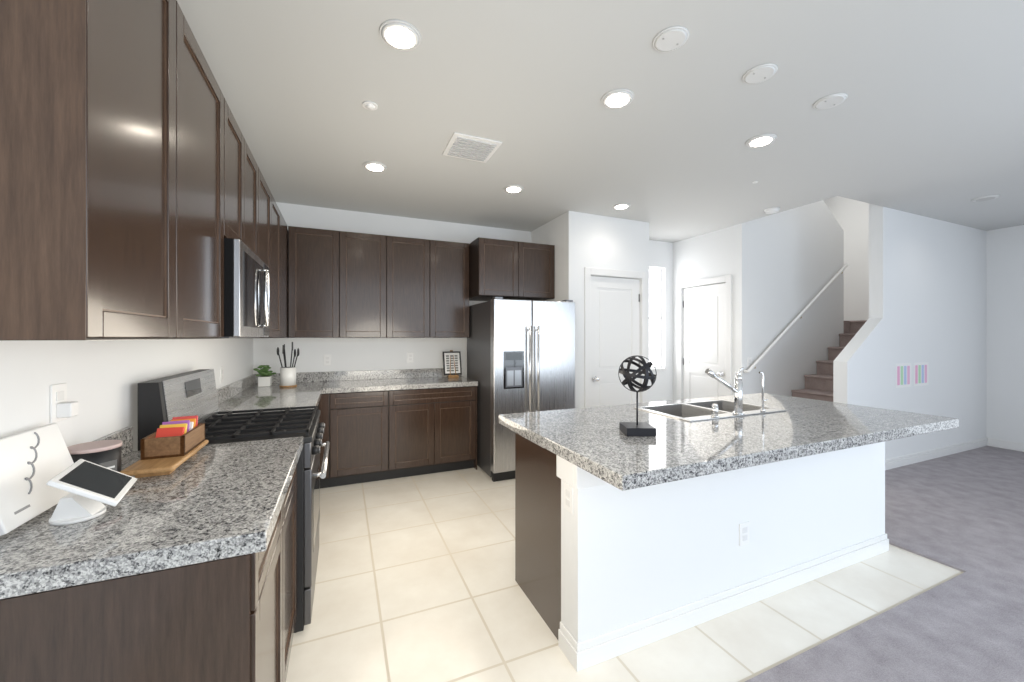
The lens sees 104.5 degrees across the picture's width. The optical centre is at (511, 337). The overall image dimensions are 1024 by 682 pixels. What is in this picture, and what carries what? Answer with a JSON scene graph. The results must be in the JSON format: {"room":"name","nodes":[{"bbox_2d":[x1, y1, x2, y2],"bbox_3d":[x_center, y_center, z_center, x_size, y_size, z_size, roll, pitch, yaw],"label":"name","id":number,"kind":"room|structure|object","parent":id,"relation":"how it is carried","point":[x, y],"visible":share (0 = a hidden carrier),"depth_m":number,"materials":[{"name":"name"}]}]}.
{"room":"kitchen","nodes":[
{"label":"kitchen","id":0,"kind":"room"},
{"bbox_2d":[0,338,253,450],"bbox_3d":[-1.388,0.018,1.081,0.100,2.743,6.280,0,0,-23],"label":"wall","id":1,"kind":"structure","parent":0,"point":[102,379],"depth_m":1.41,"materials":[{"name":"white paint"}]},
{"bbox_2d":[50,383,77,423],"bbox_3d":[-1.370,0.200,1.219,0.040,0.115,0.072,0,0,-23],"label":"electrical outlet","id":2,"kind":"object","parent":1,"relation":"attached to","point":[61,408],"visible":0.98,"depth_m":1.20,"materials":[{"name":"white plastic"}]},
{"bbox_2d":[0,0,191,340],"bbox_3d":[-1.107,-0.522,0.974,0.324,1.055,0.534,0,0,-23],"label":"upper cabinet","id":3,"kind":"object","parent":1,"relation":"attached to","point":[135,191],"depth_m":0.82,"materials":[{"name":"brown wood"}]},
{"bbox_2d":[192,33,231,338],"bbox_3d":[-1.295,-0.522,1.412,0.324,1.055,0.663,0,0,-23],"label":"upper cabinet","id":4,"kind":"object","parent":1,"relation":"attached to","point":[211,113],"depth_m":1.55,"materials":[{"name":"brown wood"}]},
{"bbox_2d":[220,366,223,382],"bbox_3d":[-2.090,0.270,2.858,0.007,0.115,0.072,0,0,-23],"label":"electrical outlet","id":5,"kind":"object","parent":1,"relation":"attached to","point":[221,374],"visible":1,"depth_m":2.84,"materials":[{"name":"white plastic"}]},
{"bbox_2d":[232,114,251,249],"bbox_3d":[-1.488,-0.745,1.863,0.324,0.610,0.442,0,0,-23],"label":"upper cabinet","id":6,"kind":"object","parent":1,"relation":"attached to","point":[241,153],"depth_m":2.02,"materials":[{"name":"brown wood"}]},
{"bbox_2d":[219,238,269,337],"bbox_3d":[-1.510,-0.215,2.029,0.415,0.438,0.752,0,0,-23],"label":"microwave","id":7,"kind":"object","parent":6,"relation":"attached to","point":[246,294],"visible":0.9,"depth_m":1.82,"materials":[{"name":"silver metal"}]},
{"bbox_2d":[252,155,259,257],"bbox_3d":[-1.615,-0.745,2.159,0.324,0.610,0.442,0,0,-23],"label":"upper cabinet","id":8,"kind":"object","parent":1,"relation":"attached to","point":[255,169],"depth_m":2.37,"materials":[{"name":"brown wood"}]},
{"bbox_2d":[260,171,275,337],"bbox_3d":[-1.796,-0.522,2.583,0.324,1.055,0.603,0,0,-23],"label":"upper cabinet","id":9,"kind":"object","parent":1,"relation":"attached to","point":[267,202],"depth_m":2.81,"materials":[{"name":"brown wood"}]},
{"bbox_2d":[276,204,283,337],"bbox_3d":[-1.974,-0.522,2.997,0.324,1.055,0.541,0,0,-23],"label":"upper cabinet","id":10,"kind":"object","parent":1,"relation":"attached to","point":[279,218],"depth_m":3.25,"materials":[{"name":"brown wood"}]},
{"bbox_2d":[284,220,287,337],"bbox_3d":[-2.155,-0.522,3.421,0.324,1.055,0.503,0,0,-23],"label":"upper cabinet","id":11,"kind":"object","parent":1,"relation":"attached to","point":[285,225],"depth_m":3.59,"materials":[{"name":"brown wood"}]},
{"bbox_2d":[254,202,530,377],"bbox_3d":[-1.167,0.018,4.537,3.030,2.743,0.100,0,0,-23],"label":"wall","id":12,"kind":"structure","parent":0,"point":[354,354],"depth_m":4.32,"materials":[{"name":"white paint"}]},
{"bbox_2d":[288,226,347,337],"bbox_3d":[-1.937,-0.522,3.972,0.504,1.055,0.324,0,0,-23],"label":"upper cabinet","id":13,"kind":"object","parent":12,"relation":"attached to","point":[343,284],"depth_m":3.83,"materials":[{"name":"brown wood"}]},
{"bbox_2d":[324,355,330,365],"bbox_3d":[-1.931,0.240,4.150,0.072,0.115,0.007,0,0,-23],"label":"electrical outlet","id":14,"kind":"object","parent":12,"relation":"attached to","point":[327,360],"visible":1,"depth_m":4.15,"materials":[{"name":"white plastic"}]},
{"bbox_2d":[348,232,395,337],"bbox_3d":[-1.557,-0.522,4.134,0.567,1.055,0.324,0,0,-23],"label":"upper cabinet","id":15,"kind":"object","parent":12,"relation":"attached to","point":[371,257],"depth_m":4.02,"materials":[{"name":"brown wood"}]},
{"bbox_2d":[407,352,413,362],"bbox_3d":[-1.150,0.230,4.485,0.072,0.115,0.007,0,0,-23],"label":"electrical outlet","id":16,"kind":"object","parent":12,"relation":"attached to","point":[410,357],"visible":1,"depth_m":4.48,"materials":[{"name":"white plastic"}]},
{"bbox_2d":[396,236,435,337],"bbox_3d":[-1.148,-0.522,4.310,0.567,1.055,0.324,0,0,-23],"label":"upper cabinet","id":17,"kind":"object","parent":12,"relation":"attached to","point":[415,257],"depth_m":4.20,"materials":[{"name":"brown wood"}]},
{"bbox_2d":[436,240,468,337],"bbox_3d":[-0.767,-0.522,4.473,0.506,1.055,0.324,0,0,-23],"label":"upper cabinet","id":18,"kind":"object","parent":12,"relation":"attached to","point":[452,258],"depth_m":4.35,"materials":[{"name":"brown wood"}]},
{"bbox_2d":[469,237,554,300],"bbox_3d":[-0.052,-0.745,4.616,0.911,0.610,0.625,0,0,-23],"label":"upper cabinet","id":19,"kind":"object","parent":12,"relation":"attached to","point":[508,269],"visible":1,"depth_m":4.32,"materials":[{"name":"brown wood"}]},
{"bbox_2d":[531,214,562,300],"bbox_3d":[0.458,0.018,4.744,0.120,2.743,0.800,0,0,-23],"label":"wall","id":20,"kind":"structure","parent":0,"point":[550,233],"depth_m":4.49,"materials":[{"name":"white paint"}]},
{"bbox_2d":[176,0,1023,242],"bbox_3d":[2.471,-1.503,2.789,8.540,0.300,6.380,0,0,-23],"label":"ceiling","id":21,"kind":"structure","parent":0,"point":[925,118],"depth_m":2.33,"materials":[{"name":"white paint"}]},
{"bbox_2d":[362,101,377,109],"bbox_3d":[-0.827,-1.346,2.311,0.084,0.023,0.084,0,0,-23],"label":"ceiling sensor","id":22,"kind":"object","parent":21,"relation":"attached to","point":[369,105],"visible":1,"depth_m":2.30,"materials":[{"name":"white plastic"}]},
{"bbox_2d":[363,161,386,171],"bbox_3d":[-1.083,-1.346,3.137,0.184,0.013,0.184,0,0,-23],"label":"recessed light","id":23,"kind":"object","parent":21,"relation":"in","point":[374,166],"visible":1,"depth_m":3.11,"materials":[{"name":"white"}]},
{"bbox_2d":[379,19,420,50],"bbox_3d":[-0.500,-1.346,1.777,0.184,0.013,0.184,0,0,-23],"label":"recessed light","id":24,"kind":"object","parent":21,"relation":"in","point":[398,34],"visible":1,"depth_m":1.76,"materials":[{"name":"white"}]},
{"bbox_2d":[442,132,501,162],"bbox_3d":[-0.290,-1.344,2.835,0.340,0.016,0.340,0,0,-23],"label":"ceiling vent","id":25,"kind":"object","parent":21,"relation":"in","point":[468,147],"visible":1,"depth_m":2.81,"materials":[{"name":"white plastic"}]},
{"bbox_2d":[504,185,523,192],"bbox_3d":[0.015,-1.346,3.608,0.184,0.013,0.184,0,0,-23],"label":"recessed light","id":26,"kind":"object","parent":21,"relation":"in","point":[513,188],"visible":1,"depth_m":3.58,"materials":[{"name":"white"}]},
{"bbox_2d":[601,89,633,108],"bbox_3d":[0.598,-1.346,2.247,0.184,0.013,0.184,0,0,-23],"label":"recessed light","id":27,"kind":"object","parent":21,"relation":"in","point":[616,98],"visible":1,"depth_m":2.23,"materials":[{"name":"white"}]},
{"bbox_2d":[612,203,630,208],"bbox_3d":[1.127,-1.346,4.084,0.184,0.013,0.184,0,0,-23],"label":"recessed light","id":28,"kind":"object","parent":21,"relation":"in","point":[621,205],"visible":0.98,"depth_m":4.06,"materials":[{"name":"white plastic"}]},
{"bbox_2d":[652,26,688,51],"bbox_3d":[0.720,-1.346,1.799,0.156,0.012,0.156,0,0,-23],"label":"cover plate","id":29,"kind":"object","parent":21,"relation":"in","point":[670,39],"visible":1,"depth_m":1.79,"materials":[{"name":"white plastic"}]},
{"bbox_2d":[742,63,777,83],"bbox_3d":[1.271,-1.346,2.035,0.156,0.012,0.156,0,0,-23],"label":"cover plate","id":30,"kind":"object","parent":21,"relation":"in","point":[759,73],"visible":1,"depth_m":2.02,"materials":[{"name":"white plastic"}]},
{"bbox_2d":[745,134,776,146],"bbox_3d":[1.710,-1.346,2.724,0.184,0.013,0.184,0,0,-23],"label":"recessed light","id":31,"kind":"object","parent":21,"relation":"in","point":[761,140],"visible":1,"depth_m":2.70,"materials":[{"name":"white"}]},
{"bbox_2d":[764,207,779,213],"bbox_3d":[2.751,-1.334,4.193,0.144,0.036,0.144,0,0,-23],"label":"smoke detector","id":32,"kind":"object","parent":21,"relation":"attached to","point":[772,210],"visible":1,"depth_m":4.16,"materials":[{"name":"white plastic"}]},
{"bbox_2d":[813,93,847,109],"bbox_3d":[1.823,-1.346,2.272,0.156,0.012,0.156,0,0,-23],"label":"cover plate","id":33,"kind":"object","parent":21,"relation":"in","point":[830,101],"visible":1,"depth_m":2.26,"materials":[{"name":"white plastic"}]},
{"bbox_2d":[971,195,999,201],"bbox_3d":[4.604,-1.346,3.855,0.184,0.013,0.184,0,0,-23],"label":"recessed light","id":34,"kind":"object","parent":21,"relation":"in","point":[985,198],"visible":0.98,"depth_m":3.83,"materials":[{"name":"white"}]},
{"bbox_2d":[563,211,648,407],"bbox_3d":[1.094,0.018,4.505,1.100,2.743,0.100,0,0,-23],"label":"wall","id":35,"kind":"structure","parent":0,"point":[579,241],"depth_m":4.36,"materials":[{"name":"white paint"}]},
{"bbox_2d":[584,267,646,407],"bbox_3d":[1.182,0.308,4.490,0.860,2.140,0.112,0,0,-23],"label":"pantry door","id":36,"kind":"structure","parent":35,"relation":"in","point":[611,325],"depth_m":4.49,"materials":[{"name":"white wood"}]},
{"bbox_2d":[286,465,963,681],"bbox_3d":[2.471,1.430,2.789,8.540,0.080,6.380,0,0,-23],"label":"floor","id":37,"kind":"structure","parent":0,"point":[415,581],"depth_m":2.04,"materials":[{"name":"beige tile"}]},
{"bbox_2d":[0,465,296,681],"bbox_3d":[-1.078,0.951,1.263,0.605,0.879,0.976,0,0,-23],"label":"base cabinet","id":38,"kind":"object","parent":37,"relation":"on","point":[231,619],"visible":0.67,"depth_m":0.87,"materials":[{"name":"brown wood"}]},
{"bbox_2d":[0,426,302,598],"bbox_3d":[-1.066,0.434,1.268,0.631,0.148,0.984,0,0,-23],"label":"countertop","id":39,"kind":"structure","parent":38,"relation":"on","point":[210,502],"depth_m":0.97,"materials":[{"name":"stone"}]},
{"bbox_2d":[0,423,73,535],"bbox_3d":[-1.250,0.352,1.020,0.092,0.209,0.300,0,0,-23],"label":"sign board","id":40,"kind":"object","parent":39,"relation":"on","point":[33,462],"visible":0.92,"depth_m":1.01,"materials":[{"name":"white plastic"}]},
{"bbox_2d":[46,459,136,525],"bbox_3d":[-1.087,0.395,1.022,0.144,0.128,0.200,0,0,-33],"label":"tablet","id":41,"kind":"object","parent":39,"relation":"on","point":[90,487],"visible":1,"depth_m":0.99,"materials":[{"name":"white plastic"}]},
{"bbox_2d":[67,440,121,471],"bbox_3d":[-1.306,0.398,1.241,0.124,0.122,0.124,0,0,-23],"label":"canister","id":42,"kind":"object","parent":39,"relation":"on","point":[106,453],"visible":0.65,"depth_m":1.22,"materials":[{"name":"clear glass"}]},
{"bbox_2d":[120,415,208,477],"bbox_3d":[-1.242,0.388,1.437,0.140,0.142,0.380,0,0,-23],"label":"tray","id":43,"kind":"object","parent":39,"relation":"on","point":[170,446],"visible":1,"depth_m":1.39,"materials":[{"name":"brown wood"}]},
{"bbox_2d":[138,369,329,632],"bbox_3d":[-1.356,0.787,2.096,0.698,1.205,0.755,0,0,-23],"label":"range","id":44,"kind":"object","parent":37,"relation":"on","point":[169,398],"visible":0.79,"depth_m":1.87,"materials":[{"name":"black"}]},
{"bbox_2d":[317,398,320,488],"bbox_3d":[-2.013,0.951,3.444,0.605,0.880,1.234,0,0,-23],"label":"base cabinet","id":45,"kind":"object","parent":37,"relation":"on","point":[319,404],"depth_m":3.57,"materials":[{"name":"brown wood"}]},
{"bbox_2d":[217,376,324,414],"bbox_3d":[-1.772,0.434,2.921,0.635,0.148,1.080,0,0,-23],"label":"countertop","id":46,"kind":"structure","parent":45,"relation":"on","point":[248,393],"depth_m":3.08,"materials":[{"name":"stone"}]},
{"bbox_2d":[321,390,396,487],"bbox_3d":[-1.561,0.951,3.975,0.683,0.880,0.615,0,0,-23],"label":"base cabinet","id":47,"kind":"object","parent":37,"relation":"on","point":[370,436],"depth_m":3.71,"materials":[{"name":"brown wood"}]},
{"bbox_2d":[397,386,476,477],"bbox_3d":[-0.924,0.951,4.248,0.955,0.880,0.615,0,0,-23],"label":"base cabinet","id":48,"kind":"object","parent":37,"relation":"on","point":[437,427],"depth_m":3.99,"materials":[{"name":"brown wood"}]},
{"bbox_2d":[241,368,477,393],"bbox_3d":[-1.441,0.434,4.006,2.100,0.148,0.653,0,0,-23],"label":"countertop","id":49,"kind":"structure","parent":48,"relation":"on","point":[397,379],"depth_m":4.12,"materials":[{"name":"stone"}]},
{"bbox_2d":[253,365,275,386],"bbox_3d":[-2.319,0.360,3.720,0.178,0.199,0.173,0,0,-23],"label":"plant","id":50,"kind":"object","parent":49,"relation":"on","point":[265,379],"visible":1,"depth_m":3.69,"materials":[{"name":"green plant"}]},
{"bbox_2d":[277,342,299,387],"bbox_3d":[-2.084,0.252,3.695,0.189,0.415,0.190,0,0,-23],"label":"utensil crock","id":51,"kind":"object","parent":49,"relation":"on","point":[287,376],"visible":1,"depth_m":3.64,"materials":[{"name":"white ceramic"}]},
{"bbox_2d":[443,350,461,377],"bbox_3d":[-0.694,0.303,4.563,0.210,0.311,0.164,0,0,-23],"label":"framed picture","id":52,"kind":"object","parent":49,"relation":"on","point":[452,368],"visible":1,"depth_m":4.53,"materials":[{"name":"black"}]},
{"bbox_2d":[467,297,574,481],"bbox_3d":[0.079,0.502,4.306,0.903,1.775,0.947,0,0,-23],"label":"refrigerator","id":53,"kind":"object","parent":37,"relation":"on","point":[520,356],"visible":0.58,"depth_m":3.91,"materials":[{"name":"silver metal"}]},
{"bbox_2d":[515,433,888,671],"bbox_3d":[1.235,0.952,2.417,2.405,0.876,0.689,0,0,-23],"label":"kitchen island","id":54,"kind":"object","parent":37,"relation":"on","point":[605,571],"visible":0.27,"depth_m":1.95,"materials":[{"name":"white paint"}]},
{"bbox_2d":[564,482,572,513],"bbox_3d":[0.245,0.700,1.726,0.007,0.115,0.072,0,0,-23],"label":"outlet","id":55,"kind":"object","parent":54,"relation":"attached to","point":[568,497],"visible":1,"depth_m":1.72,"materials":[{"name":"white plastic"}]},
{"bbox_2d":[499,393,958,490],"bbox_3d":[1.225,0.486,2.301,2.355,0.052,1.135,0,0,-23],"label":"island countertop","id":56,"kind":"structure","parent":54,"relation":"on","point":[596,442],"depth_m":1.89,"materials":[{"name":"stone"}]},
{"bbox_2d":[618,355,656,436],"bbox_3d":[0.600,0.273,1.900,0.178,0.372,0.178,0,0,-23],"label":"sculpture","id":57,"kind":"object","parent":56,"relation":"on","point":[636,428],"visible":1,"depth_m":1.85,"materials":[{"name":"black metal"}]},
{"bbox_2d":[634,399,786,421],"bbox_3d":[1.249,0.550,2.518,0.810,0.195,0.455,0,0,-23],"label":"sink","id":58,"kind":"object","parent":56,"relation":"in","point":[696,411],"visible":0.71,"depth_m":2.62,"materials":[{"name":"silver metal"}]},
{"bbox_2d":[711,404,718,417],"bbox_3d":[1.155,0.416,2.254,0.042,0.072,0.042,0,0,-23],"label":"soap dispenser","id":59,"kind":"object","parent":58,"relation":"on","point":[715,410],"visible":1,"depth_m":2.24,"materials":[{"name":"silver metal"}]},
{"bbox_2d":[705,367,744,414],"bbox_3d":[1.243,0.313,2.305,0.257,0.280,0.079,0,0,-23],"label":"faucet","id":60,"kind":"object","parent":56,"relation":"on","point":[737,389],"visible":1,"depth_m":2.31,"materials":[{"name":"silver metal"}]},
{"bbox_2d":[759,372,767,411],"bbox_3d":[1.533,0.331,2.416,0.060,0.243,0.028,0,0,-23],"label":"water tap","id":61,"kind":"object","parent":56,"relation":"on","point":[762,409],"visible":1,"depth_m":2.41,"materials":[{"name":"silver metal"}]},
{"bbox_2d":[739,521,748,545],"bbox_3d":[1.207,1.020,2.058,0.072,0.115,0.007,0,0,-23],"label":"outlet","id":62,"kind":"object","parent":54,"relation":"attached to","point":[744,533],"visible":1,"depth_m":2.05,"materials":[{"name":"white plastic"}]},
{"bbox_2d":[649,240,672,401],"bbox_3d":[1.812,0.018,5.531,1.030,2.743,0.100,0,0,-23],"label":"wall","id":63,"kind":"structure","parent":0,"point":[660,256],"depth_m":5.64,"materials":[{"name":"white paint"}]},
{"bbox_2d":[649,267,666,370],"bbox_3d":[1.971,-0.263,5.580,0.460,1.455,0.115,0,0,-23],"label":"nook window","id":64,"kind":"structure","parent":63,"relation":"in","point":[655,316],"depth_m":5.67,"materials":[{"name":"white"}]},
{"bbox_2d":[673,222,747,399],"bbox_3d":[2.562,-1.210,5.216,0.100,5.200,1.070,0,0,-23],"label":"wall","id":65,"kind":"structure","parent":0,"point":[721,252],"depth_m":4.92,"materials":[{"name":"white paint"}]},
{"bbox_2d":[677,275,731,399],"bbox_3d":[2.510,0.308,5.215,0.111,2.140,0.850,0,0,-23],"label":"hall door","id":66,"kind":"structure","parent":65,"relation":"in","point":[707,326],"depth_m":5.22,"materials":[{"name":"white wood"}]},
{"bbox_2d":[748,200,843,395],"bbox_3d":[3.696,-0.360,5.174,1.950,3.500,0.100,0,0,-23],"label":"wall","id":67,"kind":"structure","parent":0,"point":[795,260],"depth_m":5.08,"materials":[{"name":"white paint"}]},
{"bbox_2d":[747,357,751,366],"bbox_3d":[2.848,0.300,4.752,0.072,0.115,0.007,0,0,-23],"label":"light switch","id":68,"kind":"object","parent":67,"relation":"attached to","point":[749,361],"visible":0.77,"depth_m":4.75,"materials":[{"name":"white plastic"}]},
{"bbox_2d":[743,264,847,372],"bbox_3d":[3.680,-0.291,5.072,2.000,1.429,0.071,0,0,-23],"label":"handrail","id":69,"kind":"object","parent":67,"relation":"attached to","point":[787,329],"visible":1,"depth_m":4.99,"materials":[{"name":"white"}]},
{"bbox_2d":[745,446,1023,681],"bbox_3d":[3.517,1.383,2.405,6.720,0.012,4.850,0,0,-23],"label":"floor","id":70,"kind":"structure","parent":0,"point":[963,511],"depth_m":2.12,"materials":[{"name":"grey carpet"}]},
{"bbox_2d":[791,320,866,401],"bbox_3d":[4.209,0.573,5.449,3.041,1.606,1.932,0,0,-23],"label":"stairs","id":71,"kind":"structure","parent":70,"relation":"on","point":[819,385],"depth_m":5.12,"materials":[{"name":"carpet"}]},
{"bbox_2d":[833,203,985,459],"bbox_3d":[4.628,-1.210,4.508,3.020,5.200,0.120,0,0,-23],"label":"wall","id":72,"kind":"structure","parent":0,"point":[927,289],"depth_m":4.43,"materials":[{"name":"white paint"}]},
{"bbox_2d":[896,363,910,387],"bbox_3d":[4.211,0.410,4.262,0.320,0.260,0.002,0,0,-23],"label":"sheet","id":73,"kind":"object","parent":72,"relation":"attached to","point":[903,374],"depth_m":4.26,"materials":[{"name":"white paper"}]},
{"bbox_2d":[914,362,928,385],"bbox_3d":[4.552,0.410,4.408,0.320,0.260,0.002,0,0,-23],"label":"sheet","id":74,"kind":"object","parent":72,"relation":"attached to","point":[921,369],"depth_m":4.41,"materials":[{"name":"white paper"}]},
{"bbox_2d":[885,437,1023,469],"bbox_3d":[4.759,1.325,4.221,3.005,0.105,0.510,0,0,-23],"label":"baseboard","id":75,"kind":"structure","parent":72,"relation":"attached to","point":[900,461],"depth_m":4.64,"materials":[{"name":"white wood"}]},
{"bbox_2d":[823,196,1023,442],"bbox_3d":[6.421,-1.210,4.286,0.100,5.200,6.020,0,0,-23],"label":"wall","id":76,"kind":"structure","parent":0,"point":[1004,333],"depth_m":4.96,"materials":[{"name":"white paint"}]}
]}

